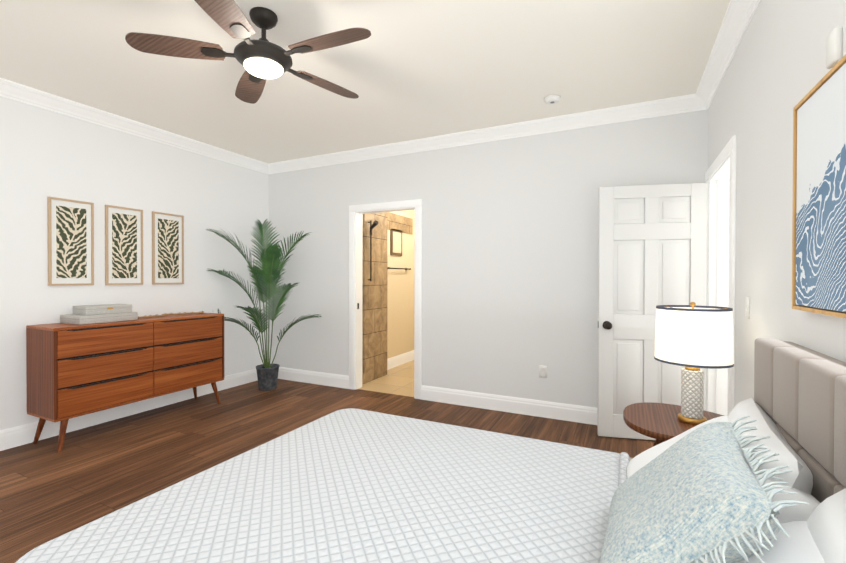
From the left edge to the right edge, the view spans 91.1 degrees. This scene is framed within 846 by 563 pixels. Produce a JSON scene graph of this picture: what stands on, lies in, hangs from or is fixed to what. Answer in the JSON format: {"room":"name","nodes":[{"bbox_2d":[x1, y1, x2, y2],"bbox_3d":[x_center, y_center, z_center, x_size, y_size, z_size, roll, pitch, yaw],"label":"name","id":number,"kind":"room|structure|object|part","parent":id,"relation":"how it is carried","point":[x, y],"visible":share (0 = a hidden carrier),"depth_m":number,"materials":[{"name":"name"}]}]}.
{"room":"bedroom","nodes":[
{"label":"bedroom","id":0,"kind":"room"},
{"bbox_2d":[0,96,268,429],"bbox_3d":[-3.068,-0.113,3.376,0.120,2.740,4.802,0,0,26],"label":"wall","id":1,"kind":"structure","parent":0,"point":[44,154],"depth_m":3.74,"materials":[{"name":"white paint"}]},
{"bbox_2d":[47,197,93,285],"bbox_3d":[-2.940,-0.324,3.470,0.023,0.716,0.313,0,0,26],"label":"framed picture","id":2,"kind":"object","parent":1,"relation":"attached to","point":[70,229],"visible":0.98,"depth_m":3.46,"materials":[{"name":"paper"}]},
{"bbox_2d":[105,205,142,284],"bbox_3d":[-2.759,-0.326,3.837,0.023,0.716,0.314,0,0,26],"label":"framed picture","id":3,"kind":"object","parent":1,"relation":"attached to","point":[123,245],"visible":1,"depth_m":3.83,"materials":[{"name":"paper"}]},
{"bbox_2d":[0,369,257,450],"bbox_3d":[-3.003,1.182,3.369,0.016,0.150,4.532,0,0,26],"label":"baseboard","id":4,"kind":"structure","parent":1,"relation":"attached to","point":[16,436],"depth_m":3.74,"materials":[{"name":"white wood"}]},
{"bbox_2d":[0,78,267,171],"bbox_3d":[-2.970,-1.429,3.318,0.094,0.106,4.320,0,0,26],"label":"crown molding","id":5,"kind":"structure","parent":1,"relation":"attached to","point":[11,90],"depth_m":3.73,"materials":[{"name":"white wood"}]},
{"bbox_2d":[152,211,183,284],"bbox_3d":[-2.580,-0.329,4.202,0.023,0.716,0.314,0,0,26],"label":"framed picture","id":6,"kind":"object","parent":1,"relation":"attached to","point":[167,248],"visible":0.96,"depth_m":4.19,"materials":[{"name":"green paper"}]},
{"bbox_2d":[0,360,654,562],"bbox_3d":[-0.410,1.293,3.275,4.994,0.060,6.950,0,0,26],"label":"floor","id":7,"kind":"structure","parent":0,"point":[85,476],"depth_m":3.27,"materials":[{"name":"brown wood"}]},
{"bbox_2d":[26,312,223,451],"bbox_3d":[-2.554,0.797,3.741,0.420,0.923,1.420,0,0,26],"label":"dresser","id":8,"kind":"object","parent":7,"relation":"on","point":[73,370],"visible":1,"depth_m":3.37,"materials":[{"name":"brown wood"}]},
{"bbox_2d":[60,304,137,324],"bbox_3d":[-2.703,0.267,3.476,0.274,0.136,0.444,0,0,23],"label":"decorative boxes","id":9,"kind":"object","parent":8,"relation":"on","point":[91,314],"visible":1,"depth_m":3.38,"materials":[{"name":"grey"}]},
{"bbox_2d":[138,311,203,318],"bbox_3d":[-2.437,0.319,4.024,0.129,0.028,0.681,0,0,26],"label":"beads","id":10,"kind":"object","parent":8,"relation":"on","point":[165,314],"visible":0.98,"depth_m":4.05,"materials":[{"name":"brown wood"}]},
{"bbox_2d":[207,219,320,390],"bbox_3d":[-1.781,0.274,4.666,1.010,1.951,0.935,0,0,26],"label":"palm plant","id":11,"kind":"object","parent":7,"relation":"on","point":[266,370],"visible":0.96,"depth_m":4.71,"materials":[{"name":"green plant"}]},
{"bbox_2d":[362,212,412,383],"bbox_3d":[-0.479,0.020,5.717,0.160,2.450,1.673,0,0,26],"label":"wall","id":12,"kind":"structure","parent":7,"relation":"on","point":[374,328],"depth_m":5.30,"materials":[{"name":"tile"}]},
{"bbox_2d":[368,220,377,280],"bbox_3d":[-0.616,-0.376,5.075,0.158,0.750,0.076,0,0,26],"label":"shower head","id":13,"kind":"object","parent":12,"relation":"attached to","point":[374,224],"visible":0.96,"depth_m":5.10,"materials":[{"name":"brown metal"}]},
{"bbox_2d":[15,338,845,562],"bbox_3d":[0.089,0.747,1.343,2.142,1.064,1.671,0,0,26],"label":"bed","id":14,"kind":"object","parent":7,"relation":"on","point":[760,477],"visible":1,"depth_m":1.24,"materials":[{"name":"white fabric"}]},
{"bbox_2d":[599,415,807,562],"bbox_3d":[0.663,0.587,1.067,0.401,0.415,0.686,0,0,26],"label":"throw pillow","id":15,"kind":"object","parent":14,"relation":"on","point":[716,494],"depth_m":0.91,"materials":[{"name":"blue fabric"}]},
{"bbox_3d":[0.981,0.752,0.868,0.120,1.064,1.605,0,0,26],"label":"headboard","id":16,"kind":"part","parent":14,"relation":"part of","materials":[{"name":"beige fabric"}]},
{"bbox_2d":[623,402,723,446],"bbox_3d":[1.374,1.000,2.172,0.590,0.551,0.578,0,0,26],"label":"nightstand","id":17,"kind":"object","parent":7,"relation":"on","point":[660,422],"visible":0.38,"depth_m":2.19,"materials":[{"name":"brown wood"}]},
{"bbox_2d":[654,302,733,424],"bbox_3d":[1.397,0.415,2.151,0.346,0.620,0.346,0,0,26],"label":"table lamp","id":18,"kind":"object","parent":17,"relation":"on","point":[693,338],"visible":1,"depth_m":2.04,"materials":[{"name":"white fabric"}]},
{"bbox_2d":[0,0,729,163],"bbox_3d":[-0.878,-1.510,2.290,4.994,0.080,4.802,0,0,26],"label":"ceiling","id":19,"kind":"structure","parent":0,"point":[407,70],"depth_m":2.82,"materials":[{"name":"white paint"}]},
{"bbox_2d":[125,0,370,103],"bbox_3d":[-0.834,-1.308,2.283,1.238,0.323,1.268,0,0,26],"label":"ceiling fan","id":20,"kind":"object","parent":19,"relation":"hanging from","point":[262,59],"visible":1,"depth_m":2.19,"materials":[{"name":"brown wood"}]},
{"bbox_2d":[544,95,560,103],"bbox_3d":[1.040,-1.456,3.335,0.128,0.036,0.128,0,0,26],"label":"smoke detector","id":21,"kind":"object","parent":19,"relation":"attached to","point":[552,99],"visible":1,"depth_m":3.30,"materials":[{"name":"white plastic"}]},
{"bbox_2d":[387,210,414,358],"bbox_3d":[-0.502,-0.058,5.987,0.120,2.600,2.148,0,0,26],"label":"wall","id":22,"kind":"structure","parent":0,"point":[400,311],"depth_m":6.22,"materials":[{"name":"beige paint"}]},
{"bbox_2d":[390,229,401,255],"bbox_3d":[-0.386,-0.568,6.054,0.024,0.380,0.320,0,0,26],"label":"picture","id":23,"kind":"object","parent":22,"relation":"attached to","point":[395,243],"visible":0.89,"depth_m":6.03,"materials":[{"name":"brown"}]},
{"bbox_2d":[387,267,410,269],"bbox_3d":[-0.356,-0.188,6.064,0.074,0.043,0.648,0,0,26],"label":"towel rail","id":24,"kind":"object","parent":22,"relation":"attached to","point":[399,268],"visible":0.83,"depth_m":6.04,"materials":[{"name":"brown metal"}]},
{"bbox_2d":[387,350,413,369],"bbox_3d":[-0.323,1.166,6.212,0.016,0.150,1.320,0,0,26],"label":"baseboard","id":25,"kind":"structure","parent":22,"relation":"attached to","point":[398,360],"depth_m":6.15,"materials":[{"name":"white wood"}]},
{"bbox_2d":[269,109,707,407],"bbox_3d":[0.206,-0.114,4.375,4.874,2.740,0.120,0,0,26],"label":"wall","id":26,"kind":"structure","parent":0,"point":[509,266],"depth_m":4.07,"materials":[{"name":"white paint"}]},
{"bbox_2d":[278,367,348,388],"bbox_3d":[-1.424,1.172,5.109,1.255,0.150,0.016,0,0,26],"label":"baseboard","id":27,"kind":"structure","parent":26,"relation":"attached to","point":[313,377],"depth_m":5.05,"materials":[{"name":"white wood"}]},
{"bbox_2d":[349,199,421,398],"bbox_3d":[-0.406,0.188,4.678,0.940,2.130,0.156,0,0,26],"label":"door frame","id":28,"kind":"structure","parent":26,"relation":"attached to","point":[356,212],"depth_m":4.79,"materials":[{"name":"white wood"}]},
{"bbox_2d":[262,94,708,173],"bbox_3d":[0.108,-1.431,4.295,4.754,0.106,0.094,0,0,26],"label":"crown molding","id":29,"kind":"structure","parent":26,"relation":"attached to","point":[679,104],"depth_m":3.96,"materials":[{"name":"white wood"}]},
{"bbox_2d":[421,385,596,424],"bbox_3d":[1.117,1.187,3.859,2.529,0.150,0.016,0,0,26],"label":"baseboard","id":30,"kind":"structure","parent":26,"relation":"attached to","point":[546,409],"depth_m":3.98,"materials":[{"name":"white wood"}]},
{"bbox_2d":[539,365,546,377],"bbox_3d":[1.116,0.839,3.861,0.070,0.115,0.008,0,0,26],"label":"electrical outlet plate","id":31,"kind":"object","parent":26,"relation":"attached to","point":[542,371],"visible":1,"depth_m":3.86,"materials":[{"name":"white plastic"}]},
{"bbox_2d":[597,183,706,439],"bbox_3d":[1.795,0.247,3.273,0.760,2.018,0.290,0,0,26],"label":"door","id":32,"kind":"structure","parent":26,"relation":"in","point":[651,247],"depth_m":3.29,"materials":[{"name":"white paint"}]},
{"bbox_2d":[727,179,729,415],"bbox_3d":[2.409,-0.097,2.709,0.550,2.740,1.980,0,0,26],"label":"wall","id":33,"kind":"structure","parent":0,"point":[728,275],"depth_m":3.61,"materials":[{"name":"white paint"}]},
{"bbox_2d":[705,135,735,415],"bbox_3d":[2.089,0.206,2.840,0.140,2.130,0.960,0,0,26],"label":"door frame","id":34,"kind":"structure","parent":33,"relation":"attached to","point":[720,254],"depth_m":3.17,"materials":[{"name":"white wood"}]},
{"bbox_2d":[708,0,845,406],"bbox_3d":[1.279,-0.088,1.171,0.120,2.740,4.682,0,0,26],"label":"wall","id":35,"kind":"structure","parent":0,"point":[777,71],"depth_m":1.86,"materials":[{"name":"white paint"}]},
{"bbox_2d":[692,0,759,107],"bbox_3d":[1.212,-1.405,1.261,0.094,0.106,4.320,0,0,26],"label":"crown molding","id":36,"kind":"structure","parent":35,"relation":"attached to","point":[739,14],"depth_m":2.50,"materials":[{"name":"white wood"}]},
{"bbox_2d":[745,297,749,318],"bbox_3d":[1.698,0.138,2.175,0.012,0.115,0.070,0,0,26],"label":"switch plate","id":37,"kind":"object","parent":35,"relation":"attached to","point":[747,307],"visible":0.98,"depth_m":2.16,"materials":[{"name":"white plastic"}]},
{"bbox_2d":[792,54,845,318],"bbox_3d":[1.217,-0.258,1.228,0.042,0.714,0.533,0,0,26],"label":"framed picture","id":38,"kind":"object","parent":35,"relation":"attached to","point":[819,213],"visible":1,"depth_m":1.27,"materials":[{"name":"blue paper"}]},
{"bbox_2d":[826,26,841,68],"bbox_3d":[1.248,-0.708,1.259,0.020,0.100,0.060,0,0,26],"label":"box","id":39,"kind":"object","parent":35,"relation":"attached to","point":[833,48],"visible":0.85,"depth_m":1.24,"materials":[{"name":"white plastic"}]}
]}

